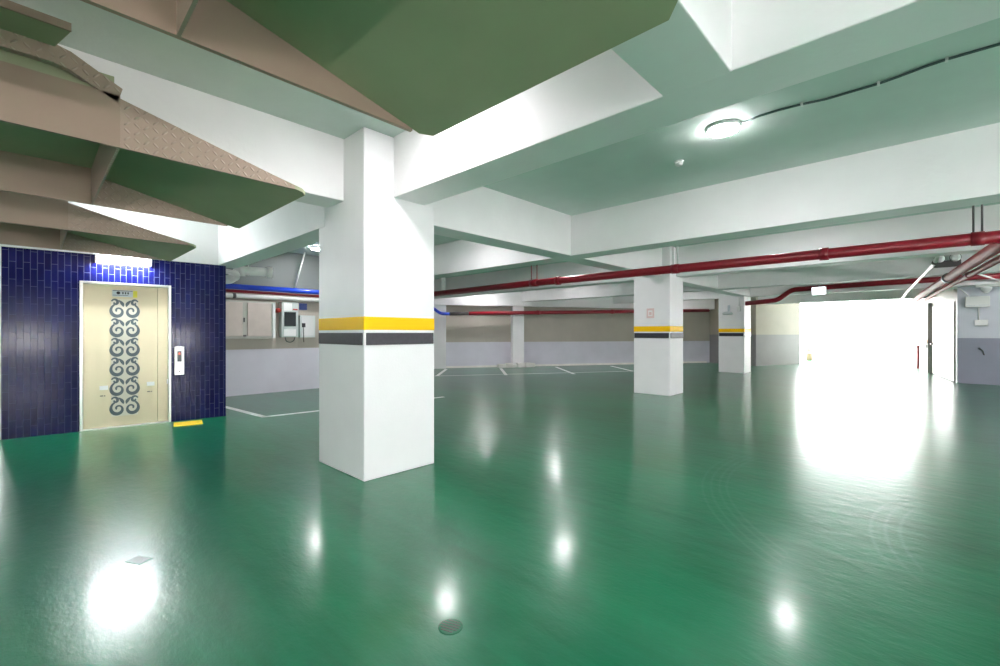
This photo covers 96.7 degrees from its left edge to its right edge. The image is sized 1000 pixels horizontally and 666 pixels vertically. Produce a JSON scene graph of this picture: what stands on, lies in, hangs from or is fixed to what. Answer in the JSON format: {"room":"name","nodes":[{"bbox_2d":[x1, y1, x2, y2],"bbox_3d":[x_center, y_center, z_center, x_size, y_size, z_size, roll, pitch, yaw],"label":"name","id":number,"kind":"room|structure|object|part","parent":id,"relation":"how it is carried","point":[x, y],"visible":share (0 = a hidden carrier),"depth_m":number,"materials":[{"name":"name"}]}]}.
{"room":"parking garage","nodes":[
{"label":"parking garage","id":0,"kind":"room"},
{"bbox_2d":[0,246,225,439],"bbox_3d":[-5.671,0.130,6.741,2.570,2.540,0.254,0,0,-41],"label":"wall","id":1,"kind":"structure","parent":0,"point":[39,289],"depth_m":6.22,"materials":[{"name":"blue tile"}]},
{"bbox_3d":[-6.623,0.130,5.901,0.030,2.540,0.254,0,0,-41],"label":"edge trim","id":2,"kind":"part","parent":1,"relation":"part of","materials":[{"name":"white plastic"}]},
{"bbox_2d":[95,254,151,266],"bbox_3d":[-5.559,-1.070,6.576,0.640,0.110,0.150,0,0,-41],"label":"lamp","id":3,"kind":"object","parent":1,"relation":"attached to","point":[98,258],"visible":0.96,"depth_m":6.52,"materials":[{"name":"white"}]},
{"bbox_2d":[79,281,170,431],"bbox_3d":[-5.641,0.328,6.729,1.050,2.145,0.212,0,0,-41],"label":"elevator door","id":4,"kind":"structure","parent":1,"relation":"in","point":[125,328],"depth_m":6.70,"materials":[{"name":"metal"}]},
{"bbox_3d":[-5.682,-0.595,6.693,0.240,0.100,0.008,0,0,-41],"label":"notice plate","id":5,"kind":"part","parent":4,"relation":"part of","materials":[{"name":"grey metal"}]},
{"bbox_3d":[-5.666,0.367,6.713,0.310,1.755,0.008,0,0,-41],"label":"ornament panel","id":6,"kind":"part","parent":4,"relation":"part of","materials":[{"name":"beige metal"}]},
{"bbox_3d":[-5.651,1.394,6.742,0.980,0.012,0.180,0,0,-41],"label":"sill","id":7,"kind":"part","parent":4,"relation":"part of","materials":[{"name":"metal"}]},
{"bbox_3d":[-5.333,0.339,7.025,0.128,2.098,0.055,0,0,-41],"label":"panel","id":8,"kind":"part","parent":4,"relation":"part of","materials":[{"name":"beige metal"}]},
{"bbox_2d":[174,346,183,374],"bbox_3d":[-5.095,0.440,7.064,0.130,0.450,0.033,0,0,-41],"label":"panel","id":9,"kind":"object","parent":1,"relation":"attached to","point":[178,351],"visible":1,"depth_m":7.05,"materials":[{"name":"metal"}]},
{"bbox_2d":[226,289,318,396],"bbox_3d":[-5.153,-0.270,10.845,0.220,3.340,4.400,0,0,44],"label":"wall","id":10,"kind":"structure","parent":0,"point":[253,366],"depth_m":10.50,"materials":[{"name":"white paint"}]},
{"bbox_2d":[226,299,275,338],"bbox_3d":[-5.826,-0.300,9.825,0.210,0.860,1.595,0,0,44],"label":"electrical cabinet","id":11,"kind":"object","parent":10,"relation":"attached to","point":[245,319],"visible":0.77,"depth_m":9.96,"materials":[{"name":"grey metal"}]},
{"bbox_3d":[-5.996,-0.305,9.549,0.025,0.750,0.840,0,0,44],"label":"door","id":12,"kind":"part","parent":11,"relation":"part of","materials":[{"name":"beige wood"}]},
{"bbox_3d":[-5.465,-0.305,10.107,0.025,0.750,0.500,0,0,44],"label":"door","id":13,"kind":"part","parent":11,"relation":"part of","materials":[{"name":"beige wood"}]},
{"bbox_2d":[226,293,318,301],"bbox_3d":[-4.858,-0.808,10.733,0.117,0.131,3.855,0,0,44],"label":"pipe","id":14,"kind":"object","parent":10,"relation":"attached to","point":[228,295],"visible":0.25,"depth_m":10.23,"materials":[{"name":"white plastic"}]},
{"bbox_2d":[226,252,318,289],"bbox_3d":[-5.003,-1.505,10.799,0.060,0.870,4.260,0,0,44],"label":"wall","id":15,"kind":"structure","parent":10,"relation":"attached to","point":[286,266],"depth_m":10.68,"materials":[{"name":"grey paint"}]},
{"bbox_2d":[279,302,297,336],"bbox_3d":[-5.061,-0.320,10.654,0.175,0.840,0.390,0,0,44],"label":"control panel","id":16,"kind":"object","parent":10,"relation":"attached to","point":[288,316],"visible":1,"depth_m":10.57,"materials":[{"name":"grey metal"}]},
{"bbox_3d":[-5.009,-0.010,10.597,0.010,0.160,0.280,0,0,44],"label":"plate","id":17,"kind":"part","parent":16,"relation":"part of","materials":[{"name":"white"}]},
{"bbox_2d":[299,303,306,309],"bbox_3d":[-4.865,-0.650,10.978,0.012,0.160,0.190,0,0,44],"label":"wall label","id":18,"kind":"object","parent":10,"relation":"attached to","point":[302,306],"visible":1,"depth_m":10.96,"materials":[{"name":"blue plastic"}]},
{"bbox_2d":[298,315,314,340],"bbox_3d":[-4.759,-0.101,10.960,0.190,0.658,0.370,0,0,44],"label":"meter box","id":19,"kind":"object","parent":10,"relation":"attached to","point":[306,324],"visible":0.99,"depth_m":10.90,"materials":[{"name":"grey metal"}]},
{"bbox_2d":[226,284,449,314],"bbox_3d":[-3.810,-0.880,13.109,1.442,0.376,9.370,0,0,24],"label":"pipe","id":20,"kind":"object","parent":10,"relation":"attached to","point":[228,286],"visible":0.44,"depth_m":10.25,"materials":[{"name":"blue metal"}]},
{"bbox_2d":[226,289,318,296],"bbox_3d":[-4.947,-0.920,10.683,0.060,0.060,4.150,0,0,44],"label":"pipe","id":21,"kind":"object","parent":20,"relation":"attached to","point":[227,290],"visible":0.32,"depth_m":10.29,"materials":[{"name":"metal"}]},
{"bbox_2d":[0,359,999,665],"bbox_3d":[4.344,1.498,10.362,26.000,0.203,35.000,0,0,44],"label":"floor","id":22,"kind":"structure","parent":0,"point":[809,512],"depth_m":3.15,"materials":[{"name":"green paint"}]},
{"bbox_2d":[125,555,152,564],"bbox_3d":[-2.224,1.399,2.740,0.120,0.006,0.080,0,0,15],"label":"floor drain","id":23,"kind":"object","parent":22,"relation":"on","point":[138,559],"visible":1,"depth_m":2.74,"materials":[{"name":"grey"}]},
{"bbox_2d":[174,420,202,426],"bbox_3d":[-4.815,1.394,6.864,0.368,0.012,0.345,0,0,-37],"label":"floor mat","id":24,"kind":"object","parent":22,"relation":"on","point":[195,422],"visible":1,"depth_m":6.82,"materials":[{"name":"yellow"}]},
{"bbox_2d":[319,127,433,481],"bbox_3d":[-1.337,-0.270,4.802,0.984,3.340,0.854,0,0,44],"label":"column","id":25,"kind":"structure","parent":22,"relation":"on","point":[376,248],"depth_m":4.42,"materials":[{"name":"white paint"}]},
{"bbox_2d":[438,619,462,634],"bbox_3d":[-0.236,1.398,2.116,0.116,0.008,0.116,0,0,24],"label":"floor drain","id":26,"kind":"object","parent":22,"relation":"on","point":[448,626],"visible":1,"depth_m":2.11,"materials":[{"name":"green metal"}]},
{"bbox_2d":[497,362,534,367],"bbox_3d":[0.673,1.307,18.095,1.570,0.186,0.293,0,0,-15],"label":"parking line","id":27,"kind":"object","parent":22,"relation":"on","point":[525,364],"visible":0.99,"depth_m":17.97,"materials":[{"name":"white paint"}]},
{"bbox_2d":[634,246,682,395],"bbox_3d":[3.710,-0.270,10.407,0.884,3.340,0.774,0,0,44],"label":"column","id":28,"kind":"structure","parent":22,"relation":"on","point":[658,340],"depth_m":10.10,"materials":[{"name":"white paint"}]},
{"bbox_2d":[647,308,653,317],"bbox_3d":[3.433,-0.450,10.145,0.180,0.220,0.007,0,0,44],"label":"notice","id":29,"kind":"object","parent":28,"relation":"attached to","point":[652,309],"visible":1,"depth_m":10.13,"materials":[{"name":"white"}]},
{"bbox_2d":[718,293,750,372],"bbox_3d":[8.454,-0.270,16.012,0.864,3.340,0.834,0,0,44],"label":"column","id":30,"kind":"structure","parent":22,"relation":"on","point":[734,334],"depth_m":15.71,"materials":[{"name":"white paint"}]},
{"bbox_2d":[722,305,732,314],"bbox_3d":[8.007,-0.805,15.629,0.340,0.350,0.360,0,0,44],"label":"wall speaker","id":31,"kind":"object","parent":30,"relation":"attached to","point":[728,312],"visible":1,"depth_m":15.54,"materials":[{"name":"grey plastic"}]},
{"bbox_2d":[722,311,732,314],"bbox_3d":[8.000,-0.695,15.622,0.340,0.130,0.340,0,0,44],"label":"sign","id":32,"kind":"object","parent":30,"relation":"attached to","point":[727,312],"depth_m":15.50,"materials":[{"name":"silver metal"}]},
{"bbox_2d":[737,296,740,311],"bbox_3d":[8.335,-1.025,15.496,0.120,0.550,0.100,0,0,44],"label":"junction box","id":33,"kind":"object","parent":30,"relation":"attached to","point":[739,306],"visible":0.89,"depth_m":15.49,"materials":[{"name":"white plastic"}]},
{"bbox_2d":[745,273,999,305],"bbox_3d":[12.392,-1.265,11.951,10.536,0.626,0.156,0,0,44],"label":"pipe","id":34,"kind":"object","parent":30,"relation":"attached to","point":[993,275],"visible":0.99,"depth_m":13.31,"materials":[{"name":"metal"}]},
{"bbox_2d":[806,347,812,359],"bbox_3d":[15.956,1.070,22.918,0.290,0.660,0.290,0,0,44],"label":"bollard","id":35,"kind":"object","parent":22,"relation":"on","point":[809,352],"visible":0.94,"depth_m":22.80,"materials":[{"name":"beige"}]},
{"bbox_2d":[917,346,919,368],"bbox_3d":[16.436,0.950,17.468,0.088,0.900,0.090,0,0,44],"label":"red standpipe","id":36,"kind":"object","parent":22,"relation":"on","point":[917,346],"visible":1,"depth_m":17.44,"materials":[{"name":"metal"}]},
{"bbox_2d":[924,303,931,372],"bbox_3d":[15.151,0.175,15.744,0.140,2.450,0.700,0,0,36],"label":"gate post","id":37,"kind":"object","parent":22,"relation":"on","point":[928,306],"visible":0.98,"depth_m":15.49,"materials":[{"name":"beige metal"}]},
{"bbox_2d":[10,0,999,278],"bbox_3d":[4.172,-2.065,10.181,26.000,0.250,34.500,0,0,44],"label":"ceiling","id":38,"kind":"structure","parent":0,"point":[962,93],"depth_m":3.91,"materials":[{"name":"paint"}]},
{"bbox_2d":[0,191,195,260],"bbox_3d":[-5.055,-1.462,4.538,1.500,0.955,3.000,0,0,44],"label":"platform","id":39,"kind":"object","parent":38,"relation":"hanging from","point":[25,220],"visible":0.89,"depth_m":4.87,"materials":[{"name":"green paint"}]},
{"bbox_2d":[0,201,217,264],"bbox_3d":[-5.672,-1.542,6.757,2.590,0.815,0.290,0,0,-41],"label":"ceiling beam","id":40,"kind":"structure","parent":38,"relation":"attached to","point":[204,236],"depth_m":7.05,"materials":[{"name":"paint"}]},
{"bbox_2d":[57,44,343,207],"bbox_3d":[-4.482,-1.640,1.645,0.360,0.640,8.200,0,0,44],"label":"ceiling beam","id":41,"kind":"structure","parent":38,"relation":"attached to","point":[307,158],"depth_m":3.81,"materials":[{"name":"paint"}]},
{"bbox_2d":[0,0,304,227],"bbox_3d":[-2.886,-1.226,2.500,1.812,0.483,3.040,0,0,44],"label":"platform","id":42,"kind":"object","parent":41,"relation":"hanging from","point":[67,133],"visible":1,"depth_m":2.81,"materials":[{"name":"green paint"}]},
{"bbox_3d":[-2.809,-1.343,1.712,0.030,0.115,2.005,0,0,44],"label":"plate","id":43,"kind":"part","parent":42,"relation":"part of","materials":[{"name":"brown metal"}]},
{"bbox_2d":[226,265,272,283],"bbox_3d":[-5.001,-1.428,8.605,1.075,1.025,0.259,0,0,-37],"label":"drain pipe","id":44,"kind":"object","parent":38,"relation":"hanging from","point":[252,271],"visible":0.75,"depth_m":8.66,"materials":[{"name":"white plastic"}]},
{"bbox_2d":[218,201,324,268],"bbox_3d":[-3.251,-1.545,6.265,4.150,0.830,0.330,0,0,44],"label":"ceiling beam","id":45,"kind":"structure","parent":38,"relation":"attached to","point":[295,225],"depth_m":5.87,"materials":[{"name":"paint"}]},
{"bbox_2d":[294,252,305,287],"bbox_3d":[-4.787,-1.508,10.634,0.254,0.873,0.032,0,0,-20],"label":"pipe","id":46,"kind":"object","parent":38,"relation":"hanging from","point":[304,252],"visible":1,"depth_m":10.62,"materials":[{"name":"white plastic"}]},
{"bbox_2d":[310,246,318,250],"bbox_3d":[-4.144,-1.910,10.077,0.300,0.060,0.300,0,0,44],"label":"ceiling lamp","id":47,"kind":"object","parent":38,"relation":"attached to","point":[316,248],"visible":0.68,"depth_m":9.96,"materials":[{"name":"white"}]},
{"bbox_2d":[440,277,444,290],"bbox_3d":[-1.683,-1.570,13.023,0.170,0.740,0.170,0,0,44],"label":"post","id":48,"kind":"object","parent":38,"relation":"hanging from","point":[442,280],"visible":0.32,"depth_m":12.95,"materials":[{"name":"white plastic"}]},
{"bbox_2d":[434,186,570,257],"bbox_3d":[-0.056,-1.620,6.336,0.380,0.680,3.179,0,0,44],"label":"ceiling beam","id":49,"kind":"structure","parent":38,"relation":"attached to","point":[482,215],"depth_m":6.21,"materials":[{"name":"paint"}]},
{"bbox_2d":[434,292,714,309],"bbox_3d":[3.470,-1.530,19.109,13.400,0.860,0.380,0,0,-15],"label":"ceiling beam","id":50,"kind":"structure","parent":38,"relation":"attached to","point":[510,299],"depth_m":18.45,"materials":[{"name":"paint"}]},
{"bbox_2d":[469,309,709,314],"bbox_3d":[4.190,-0.905,19.035,11.254,0.420,0.183,0,0,-15],"label":"pipe","id":51,"kind":"object","parent":50,"relation":"attached to","point":[538,312],"visible":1,"depth_m":18.53,"materials":[{"name":"red metal"}]},
{"bbox_2d":[450,312,468,314],"bbox_3d":[-1.601,-0.760,17.464,0.754,0.152,0.132,0,0,-15],"label":"pipe","id":52,"kind":"object","parent":51,"relation":"attached to","point":[451,313],"visible":1,"depth_m":17.41,"materials":[{"name":"grey metal"}]},
{"bbox_2d":[567,248,661,276],"bbox_3d":[2.498,-1.620,9.047,0.380,0.680,3.508,0,0,44],"label":"ceiling beam","id":53,"kind":"structure","parent":38,"relation":"attached to","point":[651,257],"depth_m":8.86,"materials":[{"name":"paint"}]},
{"bbox_2d":[611,0,730,95],"bbox_3d":[-1.862,-1.650,-0.664,0.360,0.620,8.470,0,0,44],"label":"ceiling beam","id":54,"kind":"structure","parent":38,"relation":"attached to","point":[693,47],"depth_m":2.14,"materials":[{"name":"paint"}]},
{"bbox_2d":[80,0,677,135],"bbox_3d":[-0.963,-1.167,0.696,1.335,0.365,3.080,0,0,44],"label":"platform","id":55,"kind":"object","parent":54,"relation":"hanging from","point":[426,67],"visible":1,"depth_m":1.63,"materials":[{"name":"green paint"}]},
{"bbox_2d":[674,159,683,166],"bbox_3d":[2.020,-1.914,5.022,0.110,0.052,0.110,0,0,44],"label":"smoke detector","id":56,"kind":"object","parent":38,"relation":"attached to","point":[678,163],"visible":1,"depth_m":4.99,"materials":[{"name":"white plastic"}]},
{"bbox_2d":[394,0,999,204],"bbox_3d":[3.167,-1.650,0.643,11.300,0.620,0.380,0,0,44],"label":"ceiling beam","id":57,"kind":"structure","parent":38,"relation":"attached to","point":[601,101],"depth_m":2.67,"materials":[{"name":"paint"}]},
{"bbox_2d":[683,275,717,289],"bbox_3d":[5.064,-1.620,11.886,0.380,0.680,3.398,0,0,44],"label":"ceiling beam","id":58,"kind":"structure","parent":38,"relation":"attached to","point":[710,282],"depth_m":12.23,"materials":[{"name":"paint"}]},
{"bbox_2d":[434,122,999,278],"bbox_3d":[3.062,-1.620,5.825,18.600,0.680,0.380,0,0,44],"label":"ceiling beam","id":59,"kind":"structure","parent":38,"relation":"attached to","point":[958,169],"depth_m":5.24,"materials":[{"name":"paint"}]},
{"bbox_2d":[434,204,999,298],"bbox_3d":[4.691,-1.620,9.639,21.500,0.680,0.370,0,0,44],"label":"ceiling beam","id":60,"kind":"structure","parent":38,"relation":"attached to","point":[954,222],"depth_m":8.47,"materials":[{"name":"paint"}]},
{"bbox_2d":[901,255,939,298],"bbox_3d":[10.297,-1.215,11.075,0.097,0.169,9.779,0,0,40],"label":"conduit pipe","id":61,"kind":"object","parent":60,"relation":"attached to","point":[936,258],"visible":1,"depth_m":8.67,"materials":[{"name":"white plastic"}]},
{"bbox_2d":[434,204,999,296],"bbox_3d":[3.394,-1.464,7.262,18.100,0.952,0.176,0,0,44],"label":"pipe","id":62,"kind":"object","parent":38,"relation":"hanging from","point":[974,238],"visible":0.86,"depth_m":6.50,"materials":[{"name":"red metal"}]},
{"bbox_2d":[912,243,999,302],"bbox_3d":[9.892,-1.090,10.023,0.224,0.190,12.874,0,0,39],"label":"pipe","id":63,"kind":"object","parent":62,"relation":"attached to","point":[990,250],"visible":0.87,"depth_m":7.18,"materials":[{"name":"metal"}]},
{"bbox_2d":[923,255,999,301],"bbox_3d":[10.067,-1.090,9.859,0.168,0.122,12.868,0,0,39],"label":"pipe","id":64,"kind":"object","parent":62,"relation":"attached to","point":[996,260],"visible":1,"depth_m":8.26,"materials":[{"name":"metal"}]},
{"bbox_3d":[5.549,-1.552,5.211,0.018,0.775,0.018,0,0,21],"label":"hanger rod","id":65,"kind":"part","parent":62,"relation":"part of","materials":[{"name":"grey metal"}]},
{"bbox_3d":[5.600,-1.552,5.162,0.018,0.775,0.018,0,0,-24],"label":"hanger rod","id":66,"kind":"part","parent":62,"relation":"part of","materials":[{"name":"grey metal"}]},
{"bbox_2d":[706,119,740,136],"bbox_3d":[2.098,-1.910,4.175,0.300,0.060,0.300,0,0,44],"label":"ceiling lamp","id":67,"kind":"object","parent":38,"relation":"attached to","point":[725,127],"visible":1,"depth_m":4.11,"materials":[{"name":"white plastic"}]},
{"bbox_2d":[708,123,738,136],"bbox_3d":[2.098,-1.895,4.175,0.260,0.030,0.260,0,0,44],"label":"diffuser","id":68,"kind":"object","parent":67,"relation":"attached to","point":[714,129],"depth_m":4.13,"materials":[{"name":"white"}]},
{"bbox_2d":[710,288,749,296],"bbox_3d":[7.548,-1.620,14.582,0.380,0.680,3.168,0,0,44],"label":"ceiling beam","id":69,"kind":"structure","parent":38,"relation":"attached to","point":[734,292],"depth_m":14.70,"materials":[{"name":"paint"}]},
{"bbox_2d":[522,253,999,301],"bbox_3d":[7.475,-1.620,12.200,21.000,0.680,0.380,0,0,44],"label":"ceiling beam","id":70,"kind":"structure","parent":38,"relation":"attached to","point":[912,267],"depth_m":11.62,"materials":[{"name":"paint"}]},
{"bbox_2d":[934,254,961,267],"bbox_3d":[9.729,-1.577,9.666,0.430,0.275,0.182,0,0,44],"label":"emergency light","id":71,"kind":"object","parent":70,"relation":"attached to","point":[955,260],"visible":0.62,"depth_m":9.63,"materials":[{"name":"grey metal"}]},
{"bbox_2d":[977,274,999,281],"bbox_3d":[11.625,-1.310,10.540,3.374,0.060,0.040,0,0,-34],"label":"rod","id":72,"kind":"object","parent":70,"relation":"attached to","point":[977,274],"visible":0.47,"depth_m":10.34,"materials":[{"name":"white plastic"}]},
{"bbox_2d":[613,277,999,303],"bbox_3d":[11.089,-1.620,13.675,17.800,0.680,0.400,0,0,44],"label":"ceiling beam","id":73,"kind":"structure","parent":38,"relation":"attached to","point":[766,291],"depth_m":14.58,"materials":[{"name":"paint"}]},
{"bbox_2d":[975,284,999,292],"bbox_3d":[13.023,-1.175,11.833,0.500,0.230,0.220,0,0,44],"label":"security camera","id":74,"kind":"object","parent":73,"relation":"attached to","point":[984,288],"visible":1,"depth_m":11.81,"materials":[{"name":"white plastic"}]},
{"bbox_3d":[13.023,-1.260,11.833,0.500,0.060,0.200,0,0,44],"label":"plate","id":75,"kind":"part","parent":74,"relation":"part of","materials":[{"name":"white plastic"}]},
{"bbox_2d":[811,284,826,294],"bbox_3d":[10.005,-1.565,13.943,0.380,0.750,0.086,0,0,44],"label":"exit sign","id":76,"kind":"object","parent":38,"relation":"hanging from","point":[818,290],"visible":0.89,"depth_m":13.90,"materials":[{"name":"white plastic"}]},
{"bbox_2d":[758,289,932,304],"bbox_3d":[13.053,-1.590,17.259,5.500,0.740,0.400,0,0,44],"label":"ceiling beam","id":77,"kind":"structure","parent":38,"relation":"attached to","point":[890,294],"depth_m":16.82,"materials":[{"name":"paint"}]},
{"bbox_2d":[742,43,999,123],"bbox_3d":[3.538,-1.928,2.811,3.653,0.024,0.114,0,0,44],"label":"cable","id":78,"kind":"object","parent":38,"relation":"attached to","point":[947,58],"visible":1,"depth_m":3.42,"materials":[{"name":"grey plastic"}]},
{"bbox_2d":[446,306,709,365],"bbox_3d":[3.415,-0.270,19.405,13.448,3.340,0.220,0,0,-15],"label":"wall","id":79,"kind":"structure","parent":0,"point":[471,340],"depth_m":19.02,"materials":[{"name":"beige paint"}]},
{"bbox_2d":[434,305,445,368],"bbox_3d":[-2.391,-0.270,17.570,0.480,3.340,0.280,0,0,-15],"label":"column","id":80,"kind":"structure","parent":79,"relation":"attached to","point":[439,320],"depth_m":17.44,"materials":[{"name":"white paint"}]},
{"bbox_2d":[511,306,523,363],"bbox_3d":[0.719,-0.270,18.404,0.480,3.340,0.300,0,0,-15],"label":"column","id":81,"kind":"structure","parent":79,"relation":"attached to","point":[517,321],"depth_m":18.26,"materials":[{"name":"white paint"}]},
{"bbox_2d":[446,361,706,367],"bbox_3d":[3.699,1.365,19.316,12.450,0.070,0.100,0,0,-15],"label":"baseboard","id":82,"kind":"structure","parent":79,"relation":"attached to","point":[688,361],"depth_m":19.02,"materials":[{"name":"white paint"}]},
{"bbox_2d":[710,297,755,365],"bbox_3d":[10.512,-0.270,20.026,0.220,3.340,2.358,0,0,-24],"label":"wall","id":83,"kind":"structure","parent":0,"point":[714,314],"depth_m":20.66,"materials":[{"name":"grey paint"}]},
{"bbox_2d":[756,297,799,365],"bbox_3d":[12.153,-0.270,19.557,2.835,3.340,0.220,0,0,-23],"label":"wall","id":84,"kind":"structure","parent":0,"point":[777,325],"depth_m":19.43,"materials":[{"name":"beige paint"}]},
{"bbox_2d":[911,287,956,382],"bbox_3d":[15.482,-0.270,15.890,0.220,3.340,8.728,0,0,36],"label":"wall","id":85,"kind":"structure","parent":0,"point":[949,295],"depth_m":17.20,"materials":[{"name":"white paint"}]},
{"bbox_2d":[930,301,954,380],"bbox_3d":[13.876,0.240,13.982,0.100,2.280,3.250,0,0,36],"label":"door","id":86,"kind":"structure","parent":85,"relation":"in","point":[943,316],"depth_m":13.67,"materials":[{"name":"grey metal"}]},
{"bbox_2d":[957,286,999,384],"bbox_3d":[15.612,-0.270,10.099,7.315,3.340,0.220,0,0,42],"label":"wall","id":87,"kind":"structure","parent":0,"point":[973,367],"depth_m":12.17,"materials":[{"name":"grey paint"}]},
{"bbox_2d":[953,288,989,306],"bbox_3d":[12.952,-0.992,12.226,0.704,0.564,0.139,0,0,44],"label":"box","id":88,"kind":"object","parent":87,"relation":"attached to","point":[974,301],"visible":1,"depth_m":12.11,"materials":[{"name":"white plastic"}]},
{"bbox_2d":[974,307,987,325],"bbox_3d":[13.113,-0.455,12.110,0.250,0.510,0.085,0,0,44],"label":"switch box","id":89,"kind":"object","parent":87,"relation":"attached to","point":[978,322],"visible":1,"depth_m":12.12,"materials":[{"name":"white plastic"}]},
{"bbox_3d":[-5.817,0.130,6.922,2.590,2.540,0.190,0,0,-41],"label":"wall","id":90,"kind":"structure","parent":0,"visible":0},
{"bbox_2d":[226,269,239,281],"bbox_3d":[-4.912,-1.065,8.158,0.296,0.200,0.680,0,0,-13],"label":"drain pipe","id":91,"kind":"object","parent":90,"relation":"attached to","point":[236,274],"visible":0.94,"depth_m":8.04,"materials":[{"name":"white plastic"}]},
{"label":"outside","id":92,"kind":"structure","parent":0,"visible":0},
{"bbox_2d":[800,353,910,362],"bbox_3d":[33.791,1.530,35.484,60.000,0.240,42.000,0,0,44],"label":"ground","id":93,"kind":"structure","parent":92,"point":[816,356],"depth_m":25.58,"materials":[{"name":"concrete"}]},
{"bbox_2d":[800,309,803,353],"bbox_3d":[18.541,-0.100,28.039,0.220,3.000,9.833,0,0,39],"label":"wall","id":94,"kind":"structure","parent":93,"relation":"on","point":[801,311],"depth_m":30.66,"materials":[{"name":"white paint"}]},
{"bbox_2d":[804,314,910,354],"bbox_3d":[26.281,0.100,27.598,50.000,2.600,0.220,0,0,44],"label":"wall","id":95,"kind":"structure","parent":93,"relation":"on","point":[885,334],"depth_m":29.60,"materials":[{"name":"white paint"}]}
]}

